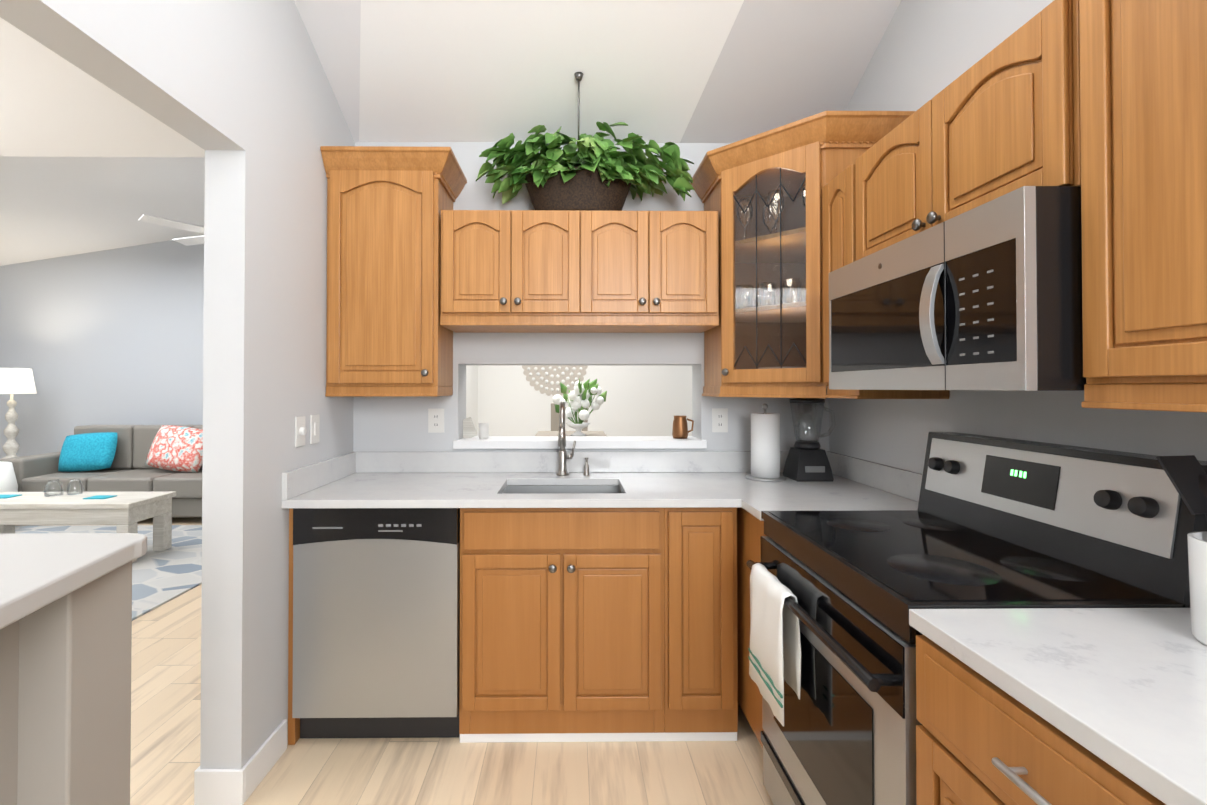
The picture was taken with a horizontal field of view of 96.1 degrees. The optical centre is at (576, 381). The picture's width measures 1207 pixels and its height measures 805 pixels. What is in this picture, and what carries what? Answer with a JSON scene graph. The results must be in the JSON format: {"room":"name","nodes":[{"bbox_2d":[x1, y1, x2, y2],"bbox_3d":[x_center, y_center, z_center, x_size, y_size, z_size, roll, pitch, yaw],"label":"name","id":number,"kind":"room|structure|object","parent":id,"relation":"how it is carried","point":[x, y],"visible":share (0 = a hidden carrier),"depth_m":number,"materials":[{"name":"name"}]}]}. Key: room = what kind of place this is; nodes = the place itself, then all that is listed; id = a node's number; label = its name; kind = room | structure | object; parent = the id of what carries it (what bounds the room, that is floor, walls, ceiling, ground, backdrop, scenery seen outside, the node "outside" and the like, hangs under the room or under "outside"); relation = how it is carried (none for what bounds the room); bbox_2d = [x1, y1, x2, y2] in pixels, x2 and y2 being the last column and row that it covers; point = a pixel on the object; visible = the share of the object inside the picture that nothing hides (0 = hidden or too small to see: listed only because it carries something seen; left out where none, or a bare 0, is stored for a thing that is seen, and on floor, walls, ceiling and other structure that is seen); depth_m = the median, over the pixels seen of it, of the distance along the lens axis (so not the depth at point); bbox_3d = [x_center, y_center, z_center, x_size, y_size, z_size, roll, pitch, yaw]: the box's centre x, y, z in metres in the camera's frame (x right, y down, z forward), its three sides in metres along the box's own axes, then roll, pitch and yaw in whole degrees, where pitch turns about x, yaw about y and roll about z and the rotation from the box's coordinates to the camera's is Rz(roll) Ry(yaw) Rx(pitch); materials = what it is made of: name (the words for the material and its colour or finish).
{"room":"kitchen","nodes":[
{"label":"kitchen","id":0,"kind":"room"},
{"bbox_2d":[0,240,203,458],"bbox_3d":[-4.982,-1.206,6.471,7.470,5.200,0.150,0,-1,-1],"label":"wall","id":1,"kind":"structure","parent":0,"point":[111,337],"depth_m":6.38,"materials":[{"name":"grey paint"}]},
{"bbox_2d":[0,17,204,265],"bbox_3d":[-4.934,-2.477,1.785,7.470,2.760,9.550,0,-1,-1],"label":"ceiling","id":2,"kind":"structure","parent":0,"point":[52,207],"depth_m":4.54,"materials":[{"name":"white paint"}]},
{"bbox_2d":[138,214,203,245],"bbox_3d":[-3.048,-1.528,4.862,1.295,0.857,1.238,0,-1,-1],"label":"ceiling fan","id":3,"kind":"object","parent":2,"relation":"hanging from","point":[194,240],"visible":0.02,"depth_m":4.52,"materials":[{"name":"white"}]},
{"bbox_2d":[0,0,477,768],"bbox_3d":[-1.133,-1.259,1.661,0.130,5.200,9.250,0,-1,-1],"label":"wall","id":4,"kind":"structure","parent":0,"point":[240,92],"depth_m":1.76,"materials":[{"name":"white paint"}]},
{"bbox_2d":[194,719,286,804],"bbox_3d":[-1.138,1.292,2.162,0.154,0.110,0.892,0,-1,-1],"label":"baseboard","id":5,"kind":"structure","parent":4,"relation":"attached to","point":[225,786],"depth_m":1.72,"materials":[{"name":"white"}]},
{"bbox_2d":[295,416,306,446],"bbox_3d":[-1.061,0.191,2.100,0.021,0.116,0.072,0,-1,-1],"label":"light switch","id":6,"kind":"object","parent":4,"relation":"attached to","point":[300,430],"visible":1,"depth_m":2.09,"materials":[{"name":"white plastic"}]},
{"bbox_2d":[310,414,319,443],"bbox_3d":[-1.068,0.193,2.220,0.010,0.116,0.072,0,-1,-1],"label":"light switch","id":7,"kind":"object","parent":4,"relation":"attached to","point":[314,428],"visible":1,"depth_m":2.21,"materials":[{"name":"white plastic"}]},
{"bbox_2d":[282,452,357,499],"bbox_3d":[-1.064,0.383,2.273,0.019,0.099,0.610,0,-1,-1],"label":"trim","id":8,"kind":"structure","parent":4,"relation":"attached to","point":[295,482],"depth_m":2.21,"materials":[{"name":"white stone"}]},
{"bbox_2d":[15,517,772,804],"bbox_3d":[-3.614,1.373,1.781,10.110,0.060,9.600,0,-1,-1],"label":"floor","id":9,"kind":"structure","parent":0,"point":[165,699],"depth_m":1.91,"materials":[{"name":"brown wood"}]},
{"bbox_2d":[0,533,146,804],"bbox_3d":[-0.958,0.792,0.391,0.893,1.070,1.100,0,-1,-1],"label":"kitchen island","id":10,"kind":"object","parent":9,"relation":"on","point":[65,657],"visible":1,"depth_m":0.79,"materials":[{"name":"grey"}]},
{"bbox_2d":[0,425,202,516],"bbox_3d":[-4.384,0.926,5.679,2.350,0.920,1.000,0,-1,-1],"label":"sofa","id":11,"kind":"object","parent":9,"relation":"on","point":[128,470],"visible":0.33,"depth_m":5.28,"materials":[{"name":"grey leather"}]},
{"bbox_2d":[58,432,117,471],"bbox_3d":[-5.028,0.720,5.584,0.563,0.390,0.216,0,-1,-1],"label":"sofa pillow","id":12,"kind":"object","parent":11,"relation":"on","point":[86,451],"depth_m":5.52,"materials":[{"name":"blue fabric"}]},
{"bbox_2d":[145,425,202,471],"bbox_3d":[-4.088,0.685,5.584,0.610,0.466,0.237,0,-1,2],"label":"sofa pillow","id":13,"kind":"object","parent":11,"relation":"on","point":[176,448],"depth_m":5.51,"materials":[{"name":"fabric"}]},
{"bbox_2d":[15,525,201,620],"bbox_3d":[-4.613,1.362,4.071,4.160,0.012,2.200,0,-1,-1],"label":"rug","id":14,"kind":"object","parent":9,"relation":"on","point":[159,578],"visible":0.17,"depth_m":4.03,"materials":[{"name":"white carpet"}]},
{"bbox_2d":[0,461,17,492],"bbox_3d":[-5.410,1.034,4.807,0.640,0.660,0.640,0,-1,-1],"label":"ottoman","id":15,"kind":"object","parent":14,"relation":"on","point":[8,481],"visible":0.43,"depth_m":4.89,"materials":[{"name":"white"}]},
{"bbox_2d":[0,491,175,562],"bbox_3d":[-3.994,1.129,4.220,1.400,0.458,0.480,0,-1,-1],"label":"coffee table","id":16,"kind":"object","parent":14,"relation":"on","point":[125,512],"visible":0.73,"depth_m":4.04,"materials":[{"name":"white wood"}]},
{"bbox_2d":[0,494,21,498],"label":"decor","id":17,"kind":"object","parent":16,"relation":"on","point":[2,496],"depth_m":4.26,"materials":[{"name":"blue glass"}]},
{"bbox_2d":[43,479,83,496],"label":"decor","id":18,"kind":"object","parent":16,"relation":"on","point":[60,492],"depth_m":4.32,"materials":[{"name":"clear glass"}]},
{"bbox_2d":[83,495,116,498],"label":"decor","id":19,"kind":"object","parent":16,"relation":"on","point":[97,496],"depth_m":4.21,"materials":[{"name":"blue glass"}]},
{"bbox_2d":[292,508,459,737],"bbox_3d":[-0.742,0.905,2.280,0.600,0.876,0.591,0,-1,-1],"label":"dishwasher","id":20,"kind":"object","parent":9,"relation":"on","point":[376,622],"visible":0.94,"depth_m":1.99,"materials":[{"name":"silver metal"}]},
{"bbox_2d":[551,403,558,430],"bbox_3d":[-0.204,0.796,5.253,0.260,1.170,0.420,0,-1,-1],"label":"dining chair","id":21,"kind":"object","parent":9,"relation":"on","point":[554,421],"visible":0.02,"depth_m":5.42,"materials":[{"name":"beige fabric"}]},
{"bbox_2d":[535,431,606,435],"bbox_3d":[-0.046,0.902,4.473,0.580,0.940,0.700,0,-1,-1],"label":"dining table","id":22,"kind":"object","parent":9,"relation":"on","point":[569,433],"visible":0.08,"depth_m":4.55,"materials":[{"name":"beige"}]},
{"bbox_2d":[553,379,606,435],"bbox_3d":[0.029,0.198,4.358,0.442,0.466,0.244,0,-1,-1],"label":"flower vase","id":23,"kind":"object","parent":22,"relation":"on","point":[580,397],"visible":0.96,"depth_m":4.33,"materials":[{"name":"white ceramic"}]},
{"bbox_2d":[582,408,587,430],"bbox_3d":[0.086,0.796,5.256,0.260,1.170,0.420,0,-1,-1],"label":"dining chair","id":24,"kind":"object","parent":9,"relation":"on","point":[585,428],"depth_m":5.42,"materials":[{"name":"beige fabric"}]},
{"bbox_2d":[628,507,737,740],"bbox_3d":[0.433,0.907,2.307,0.336,0.884,0.601,0,-1,-1],"label":"base cabinet","id":25,"kind":"object","parent":9,"relation":"on","point":[683,647],"depth_m":2.01,"materials":[{"name":"brown wood"}]},
{"bbox_2d":[282,472,918,520],"bbox_3d":[0.082,0.448,2.205,2.310,0.030,0.847,0,-1,-1],"label":"countertop","id":26,"kind":"structure","parent":25,"relation":"on","point":[638,490],"depth_m":2.10,"materials":[{"name":"white stone"}]},
{"bbox_2d":[502,485,621,493],"bbox_3d":[-0.059,0.565,2.267,0.524,0.200,0.364,0,-1,-1],"label":"sink","id":27,"kind":"object","parent":26,"relation":"in","point":[518,489],"visible":0.02,"depth_m":2.45,"materials":[{"name":"silver metal"}]},
{"bbox_2d":[556,401,575,475],"bbox_3d":[-0.047,0.262,2.476,0.094,0.348,0.198,0,-1,-1],"label":"faucet","id":28,"kind":"object","parent":26,"relation":"on","point":[564,456],"visible":1,"depth_m":2.51,"materials":[{"name":"silver metal"}]},
{"bbox_2d":[583,458,589,474],"bbox_3d":[0.048,0.396,2.535,0.032,0.081,0.051,0,-1,-1],"label":"soap dispenser","id":29,"kind":"object","parent":26,"relation":"on","point":[586,468],"visible":1,"depth_m":2.54,"materials":[{"name":"silver metal"}]},
{"bbox_2d":[746,404,784,481],"bbox_3d":[0.850,0.266,2.439,0.170,0.338,0.170,0,-1,-1],"label":"paper towel holder","id":30,"kind":"object","parent":26,"relation":"on","point":[765,446],"visible":1,"depth_m":2.39,"materials":[{"name":"silver metal"}]},
{"bbox_2d":[783,398,835,481],"bbox_3d":[1.063,0.248,2.442,0.208,0.375,0.161,0,-1,-1],"label":"blender","id":31,"kind":"object","parent":26,"relation":"on","point":[807,461],"visible":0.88,"depth_m":2.39,"materials":[{"name":"black plastic"}]},
{"bbox_2d":[737,507,765,747],"bbox_3d":[0.931,0.905,2.199,0.609,0.884,0.828,0,-1,-1],"label":"base cabinet","id":32,"kind":"object","parent":9,"relation":"on","point":[750,529],"depth_m":2.00,"materials":[{"name":"brown wood"}]},
{"bbox_2d":[746,432,1206,804],"bbox_3d":[0.898,0.740,1.394,0.691,1.158,0.776,0,-1,-1],"label":"range","id":33,"kind":"object","parent":9,"relation":"on","point":[991,522],"visible":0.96,"depth_m":1.25,"materials":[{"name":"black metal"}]},
{"bbox_2d":[748,563,800,726],"bbox_3d":[0.563,0.733,1.554,0.056,0.344,0.263,0,-1,-1],"label":"towel","id":34,"kind":"object","parent":33,"relation":"hanging from","point":[774,656],"visible":0.98,"depth_m":1.51,"materials":[{"name":"white fabric"}]},
{"bbox_2d":[916,634,1165,804],"bbox_3d":[0.920,0.887,0.516,0.664,0.884,0.970,0,-1,-1],"label":"base cabinet","id":35,"kind":"object","parent":9,"relation":"on","point":[981,740],"visible":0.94,"depth_m":0.81,"materials":[{"name":"brown wood"}]},
{"bbox_2d":[909,608,1206,804],"bbox_3d":[0.936,0.429,0.512,0.634,0.030,0.988,0,-1,-1],"label":"countertop","id":36,"kind":"structure","parent":35,"relation":"on","point":[1123,691],"depth_m":0.78,"materials":[{"name":"white stone"}]},
{"bbox_2d":[1187,531,1206,645],"bbox_3d":[1.061,0.334,0.841,0.150,0.165,0.150,0,-1,-1],"label":"utensil crock","id":37,"kind":"object","parent":36,"relation":"on","point":[1197,552],"visible":0.98,"depth_m":0.87,"materials":[{"name":"white ceramic"}]},
{"bbox_2d":[1156,455,1206,520],"bbox_3d":[1.085,0.263,0.844,0.163,0.271,0.215,0,-1,-1],"label":"utensils","id":38,"kind":"object","parent":37,"relation":"in","point":[1187,475],"visible":1,"depth_m":0.92,"materials":[{"name":"black plastic"}]},
{"bbox_3d":[-6.061,1.117,5.809,0.560,0.540,0.560,0,-1,-1],"label":"side table","id":39,"kind":"object","parent":9,"relation":"on","visible":0},
{"bbox_2d":[0,368,36,458],"bbox_3d":[-6.061,0.352,5.818,0.380,0.990,0.380,0,-1,-1],"label":"table lamp","id":40,"kind":"object","parent":39,"relation":"on","point":[16,381],"visible":0.85,"depth_m":5.78,"materials":[{"name":"white wood"}]},
{"bbox_2d":[478,365,691,435],"bbox_3d":[0.126,-0.108,6.211,2.440,3.000,0.150,0,-1,-1],"label":"wall","id":41,"kind":"structure","parent":0,"point":[505,400],"depth_m":6.13,"materials":[{"name":"white paint"}]},
{"bbox_2d":[522,365,587,395],"bbox_3d":[-0.243,-0.209,6.130,0.746,0.750,0.006,0,-1,-1],"label":"wall art","id":42,"kind":"object","parent":41,"relation":"attached to","point":[546,379],"visible":0.46,"depth_m":6.13,"materials":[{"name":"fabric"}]},
{"bbox_2d":[353,142,828,451],"bbox_3d":[0.086,-0.147,2.736,2.590,3.000,0.200,0,-1,-1],"label":"wall","id":43,"kind":"structure","parent":0,"point":[390,424],"depth_m":2.64,"materials":[{"name":"white paint"}]},
{"bbox_2d":[320,146,466,396],"bbox_3d":[-0.802,-0.460,2.447,0.544,1.049,0.365,0,-1,-1],"label":"upper cabinet","id":44,"kind":"object","parent":43,"relation":"attached to","point":[388,335],"visible":1,"depth_m":2.31,"materials":[{"name":"brown wood"}]},
{"bbox_2d":[428,409,443,432],"bbox_3d":[-0.677,0.187,2.620,0.076,0.116,0.008,0,-1,-1],"label":"electrical outlet","id":45,"kind":"object","parent":43,"relation":"attached to","point":[435,420],"visible":1,"depth_m":2.62,"materials":[{"name":"white plastic"}]},
{"bbox_2d":[440,210,718,332],"bbox_3d":[0.014,-0.490,2.463,1.200,0.499,0.349,0,-1,-1],"label":"upper cabinet","id":46,"kind":"object","parent":43,"relation":"attached to","point":[544,271],"visible":1,"depth_m":2.32,"materials":[{"name":"brown wood"}]},
{"bbox_2d":[525,72,631,210],"bbox_3d":[0.009,-1.030,2.465,0.500,0.579,0.319,0,-1,-1],"label":"hanging basket","id":47,"kind":"object","parent":46,"relation":"on","point":[584,189],"visible":0.5,"depth_m":2.37,"materials":[{"name":"wicker"}]},
{"bbox_2d":[476,122,693,204],"bbox_3d":[0.036,-0.988,2.472,0.983,0.362,0.449,0,-1,-1],"label":"hanging plant","id":48,"kind":"object","parent":47,"relation":"attached to","point":[636,168],"visible":0.96,"depth_m":2.39,"materials":[{"name":"green plant"}]},
{"bbox_2d":[453,436,706,448],"bbox_3d":[0.017,0.303,2.725,1.221,0.040,0.240,0,-1,-1],"label":"sill","id":49,"kind":"structure","parent":43,"relation":"attached to","point":[584,442],"depth_m":2.61,"materials":[{"name":"white"}]},
{"bbox_2d":[463,415,693,438],"bbox_3d":[-0.005,0.233,2.721,1.192,0.124,0.080,0,-1,-1],"label":"mugs","id":50,"kind":"object","parent":49,"relation":"on","point":[680,429],"depth_m":2.70,"materials":[{"name":"ceramic"}]},
{"bbox_2d":[358,451,825,472],"bbox_3d":[0.078,0.387,2.619,2.309,0.099,0.022,0,-1,-1],"label":"backsplash","id":51,"kind":"structure","parent":43,"relation":"attached to","point":[537,461],"depth_m":2.61,"materials":[{"name":"white stone"}]},
{"bbox_2d":[712,408,727,431],"bbox_3d":[0.698,0.187,2.634,0.076,0.116,0.008,0,-1,-1],"label":"electrical outlet","id":52,"kind":"object","parent":43,"relation":"attached to","point":[719,419],"visible":1,"depth_m":2.63,"materials":[{"name":"white plastic"}]},
{"bbox_2d":[690,111,914,397],"bbox_3d":[0.897,-0.461,2.309,0.675,1.051,0.675,0,-1,-1],"label":"upper cabinet","id":53,"kind":"object","parent":43,"relation":"attached to","point":[815,153],"visible":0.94,"depth_m":2.23,"materials":[{"name":"brown wood"}]},
{"bbox_2d":[736,183,806,368],"bbox_3d":[0.856,-0.403,2.322,0.312,0.805,0.362,0,-1,-1],"label":"glassware","id":54,"kind":"object","parent":53,"relation":"in","point":[797,284],"depth_m":2.32,"materials":[{"name":"clear glass"}]},
{"bbox_2d":[294,0,900,142],"bbox_3d":[0.106,-2.564,-0.137,2.310,2.732,5.600,0,-1,-1],"label":"ceiling","id":55,"kind":"structure","parent":0,"point":[697,71],"depth_m":2.29,"materials":[{"name":"paint"}]},
{"bbox_2d":[829,0,1206,473],"bbox_3d":[1.335,-1.277,-0.039,0.150,5.200,5.800,0,-1,-1],"label":"wall","id":56,"kind":"structure","parent":0,"point":[926,51],"depth_m":1.78,"materials":[{"name":"white paint"}]},
{"bbox_2d":[826,451,922,501],"bbox_3d":[1.227,0.382,2.198,0.019,0.099,0.808,0,-1,-1],"label":"backsplash","id":57,"kind":"structure","parent":56,"relation":"attached to","point":[886,478],"depth_m":2.18,"materials":[{"name":"white stone"}]},
{"bbox_2d":[823,0,1080,398],"bbox_3d":[1.068,-0.345,1.527,0.349,0.799,1.007,0,-1,-1],"label":"upper cabinet","id":58,"kind":"object","parent":56,"relation":"attached to","point":[1001,119],"visible":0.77,"depth_m":1.28,"materials":[{"name":"brown wood"}]},
{"bbox_2d":[829,186,1085,390],"bbox_3d":[1.024,-0.172,1.407,0.438,0.385,0.774,0,-1,-1],"label":"microwave","id":59,"kind":"object","parent":58,"relation":"attached to","point":[987,296],"visible":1,"depth_m":1.15,"materials":[{"name":"silver metal"}]},
{"bbox_2d":[1079,0,1206,412],"bbox_3d":[1.092,-0.463,0.608,0.320,1.014,0.820,0,-1,-1],"label":"upper cabinet","id":60,"kind":"object","parent":56,"relation":"attached to","point":[1143,95],"visible":1,"depth_m":0.89,"materials":[{"name":"brown wood"}]}
]}

